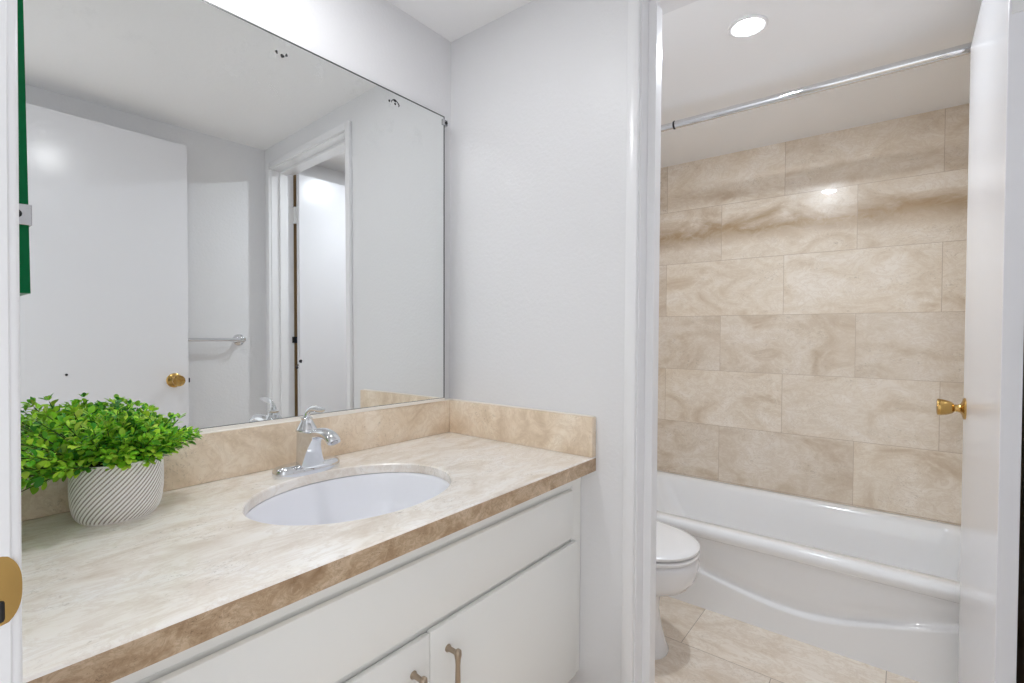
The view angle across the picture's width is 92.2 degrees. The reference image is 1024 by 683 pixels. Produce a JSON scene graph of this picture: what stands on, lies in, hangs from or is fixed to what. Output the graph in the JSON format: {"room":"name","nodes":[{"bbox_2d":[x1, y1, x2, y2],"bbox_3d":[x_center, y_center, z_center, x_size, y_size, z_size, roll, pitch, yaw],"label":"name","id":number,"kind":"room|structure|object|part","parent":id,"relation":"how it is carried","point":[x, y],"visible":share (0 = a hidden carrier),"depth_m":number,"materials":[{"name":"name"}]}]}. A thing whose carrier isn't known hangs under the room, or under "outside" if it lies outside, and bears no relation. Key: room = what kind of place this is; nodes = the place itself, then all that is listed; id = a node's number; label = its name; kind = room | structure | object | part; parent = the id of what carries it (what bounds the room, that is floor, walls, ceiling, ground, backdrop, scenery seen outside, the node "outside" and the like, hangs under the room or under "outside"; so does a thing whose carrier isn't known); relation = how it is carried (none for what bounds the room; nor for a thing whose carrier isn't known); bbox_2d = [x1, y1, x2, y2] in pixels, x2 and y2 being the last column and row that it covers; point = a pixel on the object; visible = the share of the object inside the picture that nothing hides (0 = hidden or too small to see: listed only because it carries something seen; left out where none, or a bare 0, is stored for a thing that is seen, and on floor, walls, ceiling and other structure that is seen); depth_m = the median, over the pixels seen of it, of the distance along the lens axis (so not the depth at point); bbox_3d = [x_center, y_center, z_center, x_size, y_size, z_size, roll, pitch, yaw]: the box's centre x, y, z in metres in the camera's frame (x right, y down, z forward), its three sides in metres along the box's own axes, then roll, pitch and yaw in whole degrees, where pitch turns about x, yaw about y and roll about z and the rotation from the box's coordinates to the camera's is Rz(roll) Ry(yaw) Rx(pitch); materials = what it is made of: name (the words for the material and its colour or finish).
{"room":"bathroom","nodes":[
{"label":"bathroom","id":0,"kind":"room"},
{"bbox_2d":[206,0,450,398],"bbox_3d":[-0.097,0.061,1.911,0.120,2.134,2.980,1,1,38],"label":"wall","id":1,"kind":"structure","parent":0,"point":[377,41],"depth_m":1.43,"materials":[{"name":"white paint"}]},
{"bbox_2d":[20,0,447,454],"bbox_3d":[-0.558,-0.275,1.205,0.027,0.942,1.082,1,1,39],"label":"wall mirror","id":2,"kind":"object","parent":1,"relation":"attached to","point":[235,225],"visible":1,"depth_m":1.09,"materials":[{"name":"clear glass"}]},
{"bbox_2d":[21,398,451,521],"bbox_3d":[-0.554,0.251,1.222,0.022,0.109,1.128,1,1,38],"label":"backsplash","id":3,"kind":"structure","parent":1,"relation":"attached to","point":[228,453],"depth_m":1.16,"materials":[{"name":"stone"}]},
{"bbox_3d":[0.579,-0.126,2.655,0.012,1.774,0.730,1,1,38],"label":"tiling","id":4,"kind":"structure","parent":1,"relation":"attached to","visible":0},
{"bbox_2d":[661,42,971,131],"bbox_3d":[0.946,-0.923,1.918,1.455,0.060,0.060,1,1,38],"label":"shower curtain rod","id":5,"kind":"object","parent":4,"relation":"attached to","point":[964,49],"visible":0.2,"depth_m":1.76,"materials":[{"name":"silver metal"}]},
{"bbox_2d":[449,0,627,682],"bbox_3d":[0.403,0.074,1.254,1.480,2.134,0.110,1,1,38],"label":"wall partition","id":6,"kind":"structure","parent":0,"point":[539,89],"depth_m":1.40,"materials":[{"name":"white paint"}]},
{"bbox_2d":[621,0,697,682],"bbox_3d":[0.632,0.121,1.064,0.786,2.047,0.128,1,1,38],"label":"door frame","id":7,"kind":"structure","parent":6,"relation":"attached to","point":[652,11],"depth_m":1.26,"materials":[{"name":"white paint"}]},
{"bbox_2d":[936,0,1023,682],"bbox_3d":[1.135,0.135,1.178,0.155,2.000,0.726,1,1,38],"label":"door","id":8,"kind":"structure","parent":6,"relation":"in","point":[990,408],"depth_m":1.01,"materials":[{"name":"white paint"}]},
{"bbox_3d":[1.284,0.194,1.442,0.063,0.063,0.063,1,1,38],"label":"knob","id":9,"kind":"part","parent":8,"relation":"part of","materials":[{"name":"gold metal"}]},
{"bbox_2d":[387,0,981,167],"bbox_3d":[0.546,-1.025,1.392,1.740,0.060,2.980,1,1,38],"label":"ceiling","id":10,"kind":"structure","parent":0,"point":[705,68],"depth_m":1.75,"materials":[{"name":"white paint"}]},
{"bbox_2d":[728,14,768,37],"bbox_3d":[0.744,-0.993,1.556,0.116,0.006,0.116,1,1,38],"label":"recessed light","id":11,"kind":"object","parent":10,"relation":"in","point":[753,24],"visible":1,"depth_m":1.55,"materials":[{"name":"white paint"}]},
{"bbox_2d":[655,596,920,682],"bbox_3d":[0.168,1.173,0.965,1.740,0.060,4.150,1,1,38],"label":"floor","id":12,"kind":"structure","parent":0,"point":[706,646],"depth_m":1.77,"materials":[{"name":"tile"}]},
{"bbox_2d":[111,477,580,682],"bbox_3d":[-0.345,0.743,1.061,0.560,0.790,1.127,1,1,38],"label":"vanity cabinet","id":13,"kind":"object","parent":12,"relation":"on","point":[496,598],"visible":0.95,"depth_m":0.93,"materials":[{"name":"white paint"}]},
{"bbox_2d":[21,432,595,682],"bbox_3d":[-0.344,0.328,1.056,0.560,0.038,1.128,1,1,38],"label":"countertop","id":14,"kind":"structure","parent":13,"relation":"on","point":[106,603],"depth_m":0.74,"materials":[{"name":"stone"}]},
{"bbox_2d":[21,400,201,525],"bbox_3d":[-0.706,0.206,0.848,0.196,0.208,0.330,1,1,38],"label":"potted plant","id":15,"kind":"object","parent":14,"relation":"on","point":[113,467],"visible":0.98,"depth_m":0.82,"materials":[{"name":"green plant"}]},
{"bbox_3d":[-0.701,0.259,0.877,0.120,0.102,0.134,1,1,38],"label":"pot","id":16,"kind":"part","parent":15,"relation":"part of","materials":[{"name":"white ceramic"}]},
{"bbox_2d":[272,405,340,479],"bbox_3d":[-0.448,0.228,1.136,0.152,0.159,0.159,1,1,38],"label":"faucet","id":17,"kind":"object","parent":14,"relation":"on","point":[310,459],"visible":1,"depth_m":1.14,"materials":[{"name":"silver metal"}]},
{"bbox_3d":[-0.484,0.295,1.165,0.062,0.024,0.159,1,1,38],"label":"plate","id":18,"kind":"part","parent":17,"relation":"part of","materials":[{"name":"silver metal"}]},
{"bbox_3d":[-0.457,0.167,1.143,0.088,0.036,0.020,1,1,38],"label":"lever","id":19,"kind":"part","parent":17,"relation":"part of","materials":[{"name":"silver metal"}]},
{"bbox_3d":[-0.435,0.218,1.126,0.119,0.043,0.033,1,1,38],"label":"spout","id":20,"kind":"part","parent":17,"relation":"part of","materials":[{"name":"silver metal"}]},
{"bbox_2d":[245,472,449,524],"bbox_3d":[-0.327,0.423,1.043,0.376,0.180,0.480,1,1,38],"label":"basin","id":21,"kind":"object","parent":14,"relation":"in","point":[362,496],"visible":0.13,"depth_m":1.19,"materials":[{"name":"white ceramic"}]},
{"bbox_2d":[449,399,595,457],"bbox_3d":[0.009,0.251,1.482,0.537,0.109,0.022,1,1,38],"label":"side splash","id":22,"kind":"object","parent":14,"relation":"on","point":[570,433],"visible":1,"depth_m":1.44,"materials":[{"name":"stone"}]},
{"bbox_3d":[-0.318,0.719,0.708,0.012,0.359,0.521,1,1,38],"label":"door","id":23,"kind":"part","parent":13,"relation":"part of","materials":[{"name":"white paint"}]},
{"bbox_3d":[-0.162,0.647,0.866,0.034,0.125,0.014,1,1,38],"label":"handle","id":24,"kind":"part","parent":13,"relation":"part of","materials":[{"name":"gold metal"}]},
{"bbox_3d":[-0.110,0.640,0.932,0.034,0.125,0.014,1,1,38],"label":"handle","id":25,"kind":"part","parent":13,"relation":"part of","materials":[{"name":"gold metal"}]},
{"bbox_3d":[0.006,0.714,1.119,0.012,0.361,0.523,1,1,38],"label":"door","id":26,"kind":"part","parent":13,"relation":"part of","materials":[{"name":"white paint"}]},
{"bbox_2d":[655,521,699,659],"bbox_3d":[0.390,0.753,1.914,0.649,0.756,0.464,1,1,38],"label":"toilet","id":27,"kind":"object","parent":12,"relation":"on","point":[677,551],"visible":0.15,"depth_m":1.70,"materials":[{"name":"white ceramic"}]},
{"bbox_3d":[0.467,0.751,1.854,0.455,0.016,0.365,1,1,38],"label":"seat","id":28,"kind":"part","parent":27,"relation":"part of","materials":[{"name":"white plastic"}]},
{"bbox_3d":[0.467,0.728,1.853,0.455,0.020,0.365,1,1,38],"label":"lid","id":29,"kind":"part","parent":27,"relation":"part of","materials":[{"name":"white plastic"}]},
{"bbox_2d":[657,470,960,682],"bbox_3d":[1.151,0.951,2.221,1.452,0.362,0.713,1,1,38],"label":"bathtub","id":30,"kind":"object","parent":12,"relation":"on","point":[879,589],"visible":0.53,"depth_m":1.95,"materials":[{"name":"white ceramic"}]},
{"bbox_2d":[657,103,969,525],"bbox_3d":[1.417,0.062,2.536,1.480,2.134,0.120,1,1,38],"label":"wall","id":31,"kind":"structure","parent":0,"point":[812,290],"depth_m":2.38,"materials":[{"name":"tile"}]},
{"bbox_2d":[1016,353,1023,682],"bbox_3d":[1.020,0.139,0.953,0.026,2.020,0.178,1,1,38],"label":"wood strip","id":32,"kind":"object","parent":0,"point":[1020,629],"depth_m":1.00,"materials":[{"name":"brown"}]},
{"bbox_3d":[-0.363,0.082,0.285,1.480,2.134,0.100,1,1,38],"label":"wall","id":33,"kind":"structure","parent":0,"visible":0},
{"bbox_2d":[0,0,22,682],"bbox_3d":[-0.102,0.112,0.085,0.802,2.084,0.110,1,1,38],"label":"door frame","id":34,"kind":"structure","parent":33,"relation":"attached to","point":[10,572],"depth_m":0.34,"materials":[{"name":"white paint"}]},
{"bbox_3d":[-0.358,0.171,0.325,0.003,0.055,0.051,1,1,38],"label":"strike plate","id":35,"kind":"part","parent":34,"relation":"part of","materials":[{"name":"gold metal"}]},
{"bbox_2d":[17,0,31,295],"bbox_3d":[-0.634,-0.426,0.579,0.535,0.761,0.030,1,1,38],"label":"wood strip","id":36,"kind":"object","parent":33,"relation":"attached to","point":[25,210],"visible":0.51,"depth_m":0.43,"materials":[{"name":"green wood"}]}
]}

